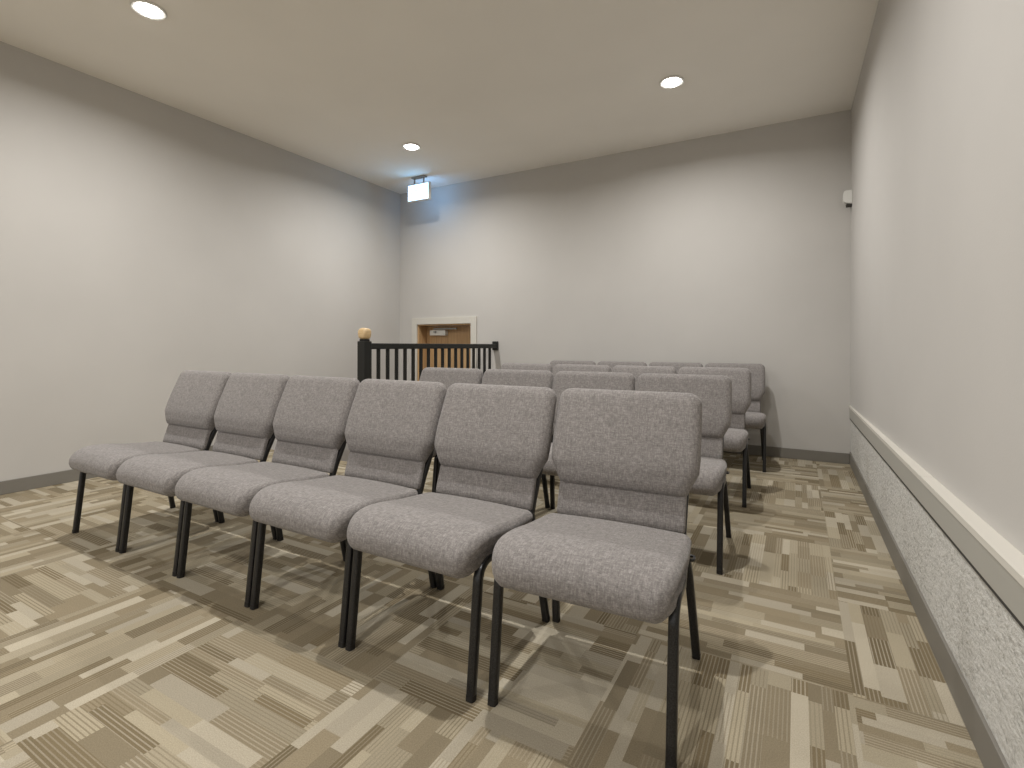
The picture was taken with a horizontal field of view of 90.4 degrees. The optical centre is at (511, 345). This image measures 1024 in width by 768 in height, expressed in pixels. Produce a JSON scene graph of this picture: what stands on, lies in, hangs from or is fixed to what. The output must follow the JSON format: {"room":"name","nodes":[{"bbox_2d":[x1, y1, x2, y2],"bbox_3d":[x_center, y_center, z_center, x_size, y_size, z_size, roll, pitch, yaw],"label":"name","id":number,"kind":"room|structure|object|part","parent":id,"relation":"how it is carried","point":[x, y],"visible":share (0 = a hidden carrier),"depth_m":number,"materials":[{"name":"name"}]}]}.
{"room":"house of worship","nodes":[
{"label":"house of worship","id":0,"kind":"room"},
{"bbox_2d":[0,41,399,480],"bbox_3d":[-3.388,-0.064,3.611,0.200,3.916,8.180,0,0,29],"label":"wall","id":1,"kind":"structure","parent":0,"point":[145,242],"depth_m":4.13,"materials":[{"name":"paint"}]},
{"bbox_2d":[0,445,212,494],"bbox_3d":[-3.851,0.948,2.574,0.012,0.090,5.520,0,0,29],"label":"baseboard","id":2,"kind":"structure","parent":1,"relation":"attached to","point":[49,479],"depth_m":3.55,"materials":[{"name":"plastic"}]},
{"bbox_2d":[0,0,878,193],"bbox_3d":[-1.000,-2.076,2.273,5.665,0.120,8.180,0,0,29],"label":"ceiling","id":3,"kind":"structure","parent":0,"point":[484,88],"depth_m":3.67,"materials":[{"name":"paint"}]},
{"bbox_2d":[130,0,166,19],"bbox_3d":[-2.180,-2.005,3.053,0.184,0.026,0.184,0,0,29],"label":"recessed light","id":4,"kind":"object","parent":3,"relation":"in","point":[147,9],"visible":1,"depth_m":3.03,"materials":[{"name":"white plastic"}]},
{"bbox_2d":[402,143,420,150],"bbox_3d":[-1.017,-2.002,5.144,0.184,0.026,0.184,0,0,29],"label":"recessed light","id":5,"kind":"object","parent":3,"relation":"in","point":[408,146],"visible":1,"depth_m":5.12,"materials":[{"name":"white plastic"}]},
{"bbox_2d":[407,175,430,202],"bbox_3d":[-1.110,-1.870,6.073,0.330,0.289,0.060,0,0,29],"label":"exit sign","id":6,"kind":"object","parent":3,"relation":"hanging from","point":[417,192],"visible":1,"depth_m":6.06,"materials":[{"name":"grey plastic"}]},
{"bbox_3d":[-1.110,-1.827,6.073,0.306,0.184,0.032,0,0,29],"label":"light panel","id":7,"kind":"part","parent":6,"relation":"part of","materials":[{"name":"white plastic"}]},
{"bbox_3d":[-1.109,-2.006,6.073,0.200,0.017,0.060,0,0,29],"label":"ceiling plate","id":8,"kind":"part","parent":6,"relation":"part of","materials":[{"name":"grey plastic"}]},
{"bbox_2d":[659,75,683,88],"bbox_3d":[1.216,-1.996,3.872,0.184,0.026,0.184,0,0,29],"label":"recessed light","id":9,"kind":"object","parent":3,"relation":"in","point":[669,82],"visible":1,"depth_m":3.85,"materials":[{"name":"white plastic"}]},
{"bbox_2d":[0,449,983,767],"bbox_3d":[-4.098,1.053,-2.976,13.015,0.120,19.600,0,0,29],"label":"floor","id":10,"kind":"structure","parent":0,"point":[815,650],"depth_m":1.64,"materials":[{"name":"carpet"}]},
{"bbox_2d":[69,370,231,551],"bbox_3d":[-1.978,0.576,2.824,0.508,0.846,0.633,0,0,30],"label":"chair","id":11,"kind":"object","parent":10,"relation":"on","point":[190,409],"visible":0.7,"depth_m":2.87,"materials":[{"name":"grey fabric"}]},
{"bbox_3d":[-2.287,0.799,2.771,0.026,0.378,0.171,0,0,30],"label":"leg","id":12,"kind":"part","parent":11,"relation":"part of","materials":[{"name":"black metal"}]},
{"bbox_3d":[-1.869,0.800,2.531,0.026,0.378,0.171,0,0,30],"label":"leg","id":13,"kind":"part","parent":11,"relation":"part of","materials":[{"name":"black metal"}]},
{"bbox_3d":[-2.026,0.599,2.741,0.508,0.122,0.440,0,0,30],"label":"seat","id":14,"kind":"part","parent":11,"relation":"part of","materials":[{"name":"grey fabric"}]},
{"bbox_3d":[-2.088,0.792,3.090,0.040,0.396,0.096,0,0,-3],"label":"leg","id":15,"kind":"part","parent":11,"relation":"part of","materials":[{"name":"black metal"}]},
{"bbox_3d":[-1.894,0.509,2.970,0.430,0.155,0.067,0,0,30],"label":"panel","id":16,"kind":"part","parent":11,"relation":"part of","materials":[{"name":"grey fabric"}]},
{"bbox_3d":[-1.866,0.321,3.018,0.507,0.334,0.156,0,0,30],"label":"backrest","id":17,"kind":"part","parent":11,"relation":"part of","materials":[{"name":"grey fabric"}]},
{"bbox_3d":[-1.694,0.793,2.863,0.096,0.396,0.040,0,0,-28],"label":"leg","id":18,"kind":"part","parent":11,"relation":"part of","materials":[{"name":"black metal"}]},
{"bbox_2d":[116,372,289,576],"bbox_3d":[-1.530,0.578,2.567,0.508,0.846,0.633,0,0,30],"label":"chair","id":19,"kind":"object","parent":10,"relation":"on","point":[244,415],"visible":0.65,"depth_m":2.61,"materials":[{"name":"grey fabric"}]},
{"bbox_3d":[-1.839,0.801,2.514,0.026,0.378,0.171,0,0,30],"label":"leg","id":20,"kind":"part","parent":19,"relation":"part of","materials":[{"name":"black metal"}]},
{"bbox_3d":[-1.421,0.802,2.273,0.026,0.378,0.171,0,0,30],"label":"leg","id":21,"kind":"part","parent":19,"relation":"part of","materials":[{"name":"black metal"}]},
{"bbox_3d":[-1.578,0.600,2.483,0.508,0.122,0.440,0,0,30],"label":"seat","id":22,"kind":"part","parent":19,"relation":"part of","materials":[{"name":"grey fabric"}]},
{"bbox_3d":[-1.640,0.794,2.832,0.040,0.396,0.096,0,0,-3],"label":"leg","id":23,"kind":"part","parent":19,"relation":"part of","materials":[{"name":"black metal"}]},
{"bbox_3d":[-1.446,0.510,2.712,0.430,0.155,0.067,0,0,30],"label":"panel","id":24,"kind":"part","parent":19,"relation":"part of","materials":[{"name":"grey fabric"}]},
{"bbox_3d":[-1.418,0.322,2.761,0.507,0.334,0.156,0,0,30],"label":"backrest","id":25,"kind":"part","parent":19,"relation":"part of","materials":[{"name":"grey fabric"}]},
{"bbox_3d":[-1.246,0.795,2.606,0.096,0.396,0.040,0,0,-28],"label":"leg","id":26,"kind":"part","parent":19,"relation":"part of","materials":[{"name":"black metal"}]},
{"bbox_2d":[175,375,359,607],"bbox_3d":[-1.083,0.579,2.309,0.508,0.846,0.633,0,0,30],"label":"chair","id":27,"kind":"object","parent":10,"relation":"on","point":[312,413],"visible":0.72,"depth_m":2.35,"materials":[{"name":"grey fabric"}]},
{"bbox_3d":[-1.392,0.802,2.256,0.026,0.378,0.171,0,0,30],"label":"leg","id":28,"kind":"part","parent":27,"relation":"part of","materials":[{"name":"black metal"}]},
{"bbox_3d":[-0.974,0.803,2.016,0.026,0.378,0.171,0,0,30],"label":"leg","id":29,"kind":"part","parent":27,"relation":"part of","materials":[{"name":"black metal"}]},
{"bbox_3d":[-1.131,0.601,2.226,0.508,0.122,0.440,0,0,30],"label":"seat","id":30,"kind":"part","parent":27,"relation":"part of","materials":[{"name":"grey fabric"}]},
{"bbox_3d":[-1.192,0.795,2.575,0.040,0.396,0.096,0,0,-3],"label":"leg","id":31,"kind":"part","parent":27,"relation":"part of","materials":[{"name":"black metal"}]},
{"bbox_3d":[-0.999,0.511,2.455,0.430,0.155,0.067,0,0,30],"label":"panel","id":32,"kind":"part","parent":27,"relation":"part of","materials":[{"name":"grey fabric"}]},
{"bbox_3d":[-0.970,0.323,2.503,0.507,0.334,0.156,0,0,30],"label":"backrest","id":33,"kind":"part","parent":27,"relation":"part of","materials":[{"name":"grey fabric"}]},
{"bbox_3d":[-0.799,0.796,2.348,0.096,0.396,0.040,0,0,-28],"label":"leg","id":34,"kind":"part","parent":27,"relation":"part of","materials":[{"name":"black metal"}]},
{"bbox_2d":[249,379,446,647],"bbox_3d":[-0.635,0.580,2.052,0.508,0.846,0.633,0,0,30],"label":"chair","id":35,"kind":"object","parent":10,"relation":"on","point":[391,428],"visible":0.74,"depth_m":2.09,"materials":[{"name":"grey fabric"}]},
{"bbox_3d":[-0.944,0.803,1.999,0.026,0.378,0.171,0,0,30],"label":"leg","id":36,"kind":"part","parent":35,"relation":"part of","materials":[{"name":"black metal"}]},
{"bbox_3d":[-0.683,0.602,1.968,0.508,0.122,0.440,0,0,30],"label":"seat","id":37,"kind":"part","parent":35,"relation":"part of","materials":[{"name":"grey fabric"}]},
{"bbox_3d":[-0.526,0.804,1.759,0.026,0.378,0.171,0,0,30],"label":"leg","id":38,"kind":"part","parent":35,"relation":"part of","materials":[{"name":"black metal"}]},
{"bbox_3d":[-0.551,0.512,2.198,0.430,0.155,0.067,0,0,30],"label":"panel","id":39,"kind":"part","parent":35,"relation":"part of","materials":[{"name":"grey fabric"}]},
{"bbox_3d":[-0.523,0.324,2.246,0.507,0.334,0.156,0,0,30],"label":"backrest","id":40,"kind":"part","parent":35,"relation":"part of","materials":[{"name":"grey fabric"}]},
{"bbox_3d":[-0.351,0.797,2.091,0.096,0.396,0.040,0,0,-28],"label":"leg","id":41,"kind":"part","parent":35,"relation":"part of","materials":[{"name":"black metal"}]},
{"bbox_2d":[357,328,497,382],"bbox_3d":[-0.718,0.429,5.110,0.092,1.145,2.151,0,0,29],"label":"stair railing","id":42,"kind":"object","parent":10,"relation":"on","point":[365,346],"visible":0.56,"depth_m":4.64,"materials":[{"name":"black paint"}]},
{"bbox_3d":[-1.222,0.482,4.212,0.084,1.035,0.084,0,0,29],"label":"newel post","id":43,"kind":"part","parent":42,"relation":"part of","materials":[{"name":"black paint"}]},
{"bbox_3d":[-0.703,0.008,5.135,0.064,0.050,2.033,0,0,29],"label":"handrail","id":44,"kind":"part","parent":42,"relation":"part of","materials":[{"name":"black paint"}]},
{"bbox_2d":[345,383,556,702],"bbox_3d":[-0.187,0.581,1.794,0.508,0.846,0.633,0,0,30],"label":"chair","id":45,"kind":"object","parent":10,"relation":"on","point":[492,443],"visible":0.9,"depth_m":1.83,"materials":[{"name":"grey fabric"}]},
{"bbox_3d":[-0.496,0.804,1.741,0.026,0.378,0.171,0,0,30],"label":"leg","id":46,"kind":"part","parent":45,"relation":"part of","materials":[{"name":"black metal"}]},
{"bbox_3d":[-0.235,0.603,1.711,0.508,0.122,0.440,0,0,30],"label":"seat","id":47,"kind":"part","parent":45,"relation":"part of","materials":[{"name":"grey fabric"}]},
{"bbox_3d":[-0.297,0.797,2.060,0.040,0.396,0.096,0,0,-3],"label":"leg","id":48,"kind":"part","parent":45,"relation":"part of","materials":[{"name":"black metal"}]},
{"bbox_3d":[-0.079,0.805,1.501,0.026,0.378,0.171,0,0,30],"label":"leg","id":49,"kind":"part","parent":45,"relation":"part of","materials":[{"name":"black metal"}]},
{"bbox_3d":[-0.103,0.514,1.940,0.430,0.155,0.067,0,0,30],"label":"panel","id":50,"kind":"part","parent":45,"relation":"part of","materials":[{"name":"grey fabric"}]},
{"bbox_3d":[-0.075,0.325,1.989,0.507,0.334,0.156,0,0,30],"label":"backrest","id":51,"kind":"part","parent":45,"relation":"part of","materials":[{"name":"grey fabric"}]},
{"bbox_3d":[0.097,0.798,1.834,0.096,0.396,0.040,0,0,-28],"label":"leg","id":52,"kind":"part","parent":45,"relation":"part of","materials":[{"name":"black metal"}]},
{"bbox_2d":[419,367,482,492],"bbox_3d":[-0.547,0.580,3.308,0.508,0.846,0.633,0,0,27],"label":"chair","id":53,"kind":"object","parent":10,"relation":"on","point":[447,376],"visible":0.09,"depth_m":3.48,"materials":[{"name":"grey fabric"}]},
{"bbox_3d":[-0.426,0.804,3.020,0.026,0.378,0.171,0,0,27],"label":"leg","id":54,"kind":"part","parent":53,"relation":"part of","materials":[{"name":"black metal"}]},
{"bbox_3d":[-0.443,0.324,3.507,0.507,0.334,0.156,0,0,27],"label":"backrest","id":55,"kind":"part","parent":53,"relation":"part of","materials":[{"name":"grey fabric"}]},
{"bbox_2d":[437,369,553,507],"bbox_3d":[-0.089,0.581,3.070,0.508,0.846,0.633,0,0,27],"label":"chair","id":56,"kind":"object","parent":10,"relation":"on","point":[533,378],"visible":0.13,"depth_m":3.24,"materials":[{"name":"grey fabric"}]},
{"bbox_3d":[0.015,0.325,3.269,0.507,0.334,0.156,0,0,27],"label":"backrest","id":57,"kind":"part","parent":56,"relation":"part of","materials":[{"name":"grey fabric"}]},
{"bbox_3d":[0.194,0.798,3.121,0.096,0.396,0.040,0,0,-30],"label":"leg","id":58,"kind":"part","parent":56,"relation":"part of","materials":[{"name":"black metal"}]},
{"bbox_2d":[501,363,552,371],"bbox_3d":[-0.003,0.581,4.249,0.508,0.846,0.633,0,0,28],"label":"chair","id":59,"kind":"object","parent":10,"relation":"on","point":[512,366],"visible":0.1,"depth_m":4.46,"materials":[{"name":"grey fabric"}]},
{"bbox_2d":[550,360,595,372],"bbox_3d":[0.513,0.583,5.067,0.508,0.846,0.633,0,0,26],"label":"chair","id":60,"kind":"object","parent":10,"relation":"on","point":[553,363],"visible":0.13,"depth_m":5.29,"materials":[{"name":"grey fabric"}]},
{"bbox_2d":[551,364,610,442],"bbox_3d":[0.452,0.583,4.005,0.508,0.846,0.633,0,0,28],"label":"chair","id":61,"kind":"object","parent":10,"relation":"on","point":[559,367],"visible":0.09,"depth_m":4.22,"materials":[{"name":"grey fabric"}]},
{"bbox_3d":[0.559,0.327,4.202,0.507,0.334,0.156,0,0,28],"label":"backrest","id":62,"kind":"part","parent":61,"relation":"part of","materials":[{"name":"grey fabric"}]},
{"bbox_2d":[542,371,635,508],"bbox_3d":[0.370,0.582,2.832,0.508,0.846,0.633,0,0,27],"label":"chair","id":63,"kind":"object","parent":10,"relation":"on","point":[564,380],"visible":0.16,"depth_m":3.04,"materials":[{"name":"grey fabric"}]},
{"bbox_3d":[0.325,0.605,2.746,0.508,0.122,0.440,0,0,27],"label":"seat","id":64,"kind":"part","parent":63,"relation":"part of","materials":[{"name":"grey fabric"}]},
{"bbox_3d":[0.248,0.798,3.093,0.040,0.396,0.096,0,0,-5],"label":"leg","id":65,"kind":"part","parent":63,"relation":"part of","materials":[{"name":"black metal"}]},
{"bbox_3d":[0.474,0.327,3.030,0.507,0.334,0.156,0,0,27],"label":"backrest","id":66,"kind":"part","parent":63,"relation":"part of","materials":[{"name":"grey fabric"}]},
{"bbox_2d":[487,388,701,767],"bbox_3d":[0.285,0.582,1.559,0.508,0.846,0.633,0,0,27],"label":"chair","id":67,"kind":"object","parent":10,"relation":"on","point":[627,463],"visible":1,"depth_m":1.60,"materials":[{"name":"grey fabric"}]},
{"bbox_3d":[-0.020,0.805,1.488,0.026,0.378,0.171,0,0,27],"label":"leg","id":68,"kind":"part","parent":67,"relation":"part of","materials":[{"name":"black metal"}]},
{"bbox_3d":[0.160,0.798,1.818,0.040,0.396,0.096,0,0,-6],"label":"leg","id":69,"kind":"part","parent":67,"relation":"part of","materials":[{"name":"black metal"}]},
{"bbox_3d":[0.242,0.604,1.473,0.508,0.122,0.440,0,0,27],"label":"seat","id":70,"kind":"part","parent":67,"relation":"part of","materials":[{"name":"grey fabric"}]},
{"bbox_3d":[0.361,0.515,1.709,0.430,0.155,0.067,0,0,27],"label":"panel","id":71,"kind":"part","parent":67,"relation":"part of","materials":[{"name":"grey fabric"}]},
{"bbox_3d":[0.386,0.326,1.759,0.507,0.334,0.156,0,0,27],"label":"backrest","id":72,"kind":"part","parent":67,"relation":"part of","materials":[{"name":"grey fabric"}]},
{"bbox_3d":[0.411,0.806,1.272,0.026,0.378,0.171,0,0,27],"label":"leg","id":73,"kind":"part","parent":67,"relation":"part of","materials":[{"name":"black metal"}]},
{"bbox_3d":[0.567,0.799,1.614,0.096,0.396,0.040,0,0,-31],"label":"leg","id":74,"kind":"part","parent":67,"relation":"part of","materials":[{"name":"black metal"}]},
{"bbox_2d":[597,361,646,371],"bbox_3d":[0.979,0.584,4.843,0.508,0.846,0.633,0,0,26],"label":"chair","id":75,"kind":"object","parent":10,"relation":"on","point":[611,364],"visible":0.11,"depth_m":5.08,"materials":[{"name":"grey fabric"}]},
{"bbox_2d":[612,365,676,390],"bbox_3d":[0.907,0.584,3.761,0.508,0.846,0.633,0,0,28],"label":"chair","id":76,"kind":"object","parent":10,"relation":"on","point":[636,371],"visible":0.12,"depth_m":3.96,"materials":[{"name":"grey fabric"}]},
{"bbox_2d":[649,362,702,373],"bbox_3d":[1.444,0.585,4.619,0.508,0.846,0.633,0,0,26],"label":"chair","id":77,"kind":"object","parent":10,"relation":"on","point":[677,365],"visible":0.08,"depth_m":4.83,"materials":[{"name":"grey fabric"}]},
{"bbox_2d":[636,373,731,574],"bbox_3d":[0.828,0.584,2.594,0.508,0.846,0.633,0,0,27],"label":"chair","id":78,"kind":"object","parent":10,"relation":"on","point":[714,392],"visible":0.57,"depth_m":2.66,"materials":[{"name":"grey fabric"}]},
{"bbox_3d":[0.932,0.328,2.792,0.507,0.334,0.156,0,0,27],"label":"backrest","id":79,"kind":"part","parent":78,"relation":"part of","materials":[{"name":"grey fabric"}]},
{"bbox_3d":[0.783,0.606,2.508,0.508,0.122,0.440,0,0,27],"label":"seat","id":80,"kind":"part","parent":78,"relation":"part of","materials":[{"name":"grey fabric"}]},
{"bbox_3d":[0.905,0.516,2.743,0.430,0.155,0.067,0,0,27],"label":"panel","id":81,"kind":"part","parent":78,"relation":"part of","materials":[{"name":"grey fabric"}]},
{"bbox_3d":[0.949,0.807,2.305,0.026,0.378,0.171,0,0,27],"label":"leg","id":82,"kind":"part","parent":78,"relation":"part of","materials":[{"name":"black metal"}]},
{"bbox_3d":[1.110,0.800,2.645,0.096,0.396,0.040,0,0,-30],"label":"leg","id":83,"kind":"part","parent":78,"relation":"part of","materials":[{"name":"black metal"}]},
{"bbox_2d":[678,367,750,507],"bbox_3d":[1.363,0.585,3.517,0.508,0.846,0.633,0,0,28],"label":"chair","id":84,"kind":"object","parent":10,"relation":"on","point":[736,438],"visible":0.47,"depth_m":3.57,"materials":[{"name":"grey fabric"}]},
{"bbox_3d":[1.469,0.329,3.714,0.507,0.334,0.156,0,0,28],"label":"backrest","id":85,"kind":"part","parent":84,"relation":"part of","materials":[{"name":"grey fabric"}]},
{"bbox_3d":[1.317,0.607,3.432,0.508,0.122,0.440,0,0,28],"label":"seat","id":86,"kind":"part","parent":84,"relation":"part of","materials":[{"name":"grey fabric"}]},
{"bbox_3d":[1.442,0.517,3.665,0.430,0.155,0.067,0,0,28],"label":"panel","id":87,"kind":"part","parent":84,"relation":"part of","materials":[{"name":"grey fabric"}]},
{"bbox_3d":[1.480,0.809,3.227,0.026,0.378,0.171,0,0,28],"label":"leg","id":88,"kind":"part","parent":84,"relation":"part of","materials":[{"name":"black metal"}]},
{"bbox_3d":[1.645,0.802,3.564,0.096,0.396,0.040,0,0,-29],"label":"leg","id":89,"kind":"part","parent":84,"relation":"part of","materials":[{"name":"black metal"}]},
{"bbox_2d":[705,363,765,471],"bbox_3d":[1.909,0.586,4.395,0.508,0.846,0.633,0,0,26],"label":"chair","id":90,"kind":"object","parent":10,"relation":"on","point":[754,419],"visible":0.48,"depth_m":4.45,"materials":[{"name":"grey fabric"}]},
{"bbox_3d":[2.007,0.330,4.596,0.507,0.334,0.156,0,0,26],"label":"backrest","id":91,"kind":"part","parent":90,"relation":"part of","materials":[{"name":"grey fabric"}]},
{"bbox_3d":[1.982,0.519,4.546,0.430,0.155,0.067,0,0,26],"label":"panel","id":92,"kind":"part","parent":90,"relation":"part of","materials":[{"name":"grey fabric"}]},
{"bbox_3d":[1.867,0.609,4.308,0.508,0.122,0.440,0,0,26],"label":"seat","id":93,"kind":"part","parent":90,"relation":"part of","materials":[{"name":"grey fabric"}]},
{"bbox_3d":[2.190,0.803,4.455,0.096,0.396,0.040,0,0,-32],"label":"leg","id":94,"kind":"part","parent":90,"relation":"part of","materials":[{"name":"black metal"}]},
{"bbox_3d":[2.039,0.810,4.110,0.026,0.378,0.171,0,0,26],"label":"leg","id":95,"kind":"part","parent":90,"relation":"part of","materials":[{"name":"black metal"}]},
{"bbox_2d":[400,110,850,453],"bbox_3d":[0.940,-0.053,5.585,5.415,3.916,0.300,0,0,29],"label":"wall","id":96,"kind":"structure","parent":0,"point":[731,247],"depth_m":5.04,"materials":[{"name":"paint"}]},
{"bbox_2d":[412,316,476,380],"bbox_3d":[-0.818,0.704,6.513,1.010,2.114,0.240,0,0,29],"label":"door","id":97,"kind":"structure","parent":96,"relation":"in","point":[440,330],"depth_m":6.57,"materials":[{"name":"brown paint"}]},
{"bbox_3d":[-0.858,-0.193,6.529,0.360,0.060,0.025,0,0,29],"label":"closer arm","id":98,"kind":"part","parent":97,"relation":"part of","materials":[{"name":"grey plastic"}]},
{"bbox_2d":[723,445,849,463],"bbox_3d":[1.363,0.961,5.167,3.455,0.090,0.012,0,0,29],"label":"baseboard","id":99,"kind":"structure","parent":96,"relation":"attached to","point":[823,456],"depth_m":4.49,"materials":[{"name":"plastic"}]},
{"bbox_2d":[850,0,1023,767],"bbox_3d":[1.221,-0.492,0.909,0.450,3.036,7.580,0,0,29],"label":"wall","id":100,"kind":"structure","parent":0,"point":[937,336],"depth_m":1.61,"materials":[{"name":"paint"}]},
{"bbox_2d":[843,190,851,207],"bbox_3d":[2.817,-1.229,4.269,0.066,0.133,0.068,0,0,29],"label":"sensor","id":101,"kind":"object","parent":100,"relation":"attached to","point":[847,195],"visible":0.99,"depth_m":4.24,"materials":[{"name":"white plastic"}]},
{"bbox_2d":[850,452,1009,767],"bbox_3d":[1.022,0.953,1.019,0.012,0.105,7.580,0,0,29],"label":"baseboard","id":102,"kind":"structure","parent":100,"relation":"attached to","point":[990,754],"depth_m":1.55,"materials":[{"name":"plastic"}]},
{"bbox_2d":[849,408,1023,629],"bbox_3d":[1.092,0.515,0.980,0.173,0.194,7.580,0,0,29],"label":"trim","id":103,"kind":"structure","parent":100,"relation":"attached to","point":[1001,581],"depth_m":1.37,"materials":[{"name":"paint"}]},
{"bbox_2d":[849,406,1023,587],"bbox_3d":[1.091,0.463,0.981,0.176,0.126,7.580,0,0,29],"label":"trim","id":104,"kind":"structure","parent":100,"relation":"attached to","point":[1005,553],"depth_m":1.36,"materials":[{"name":"paint"}]}
]}

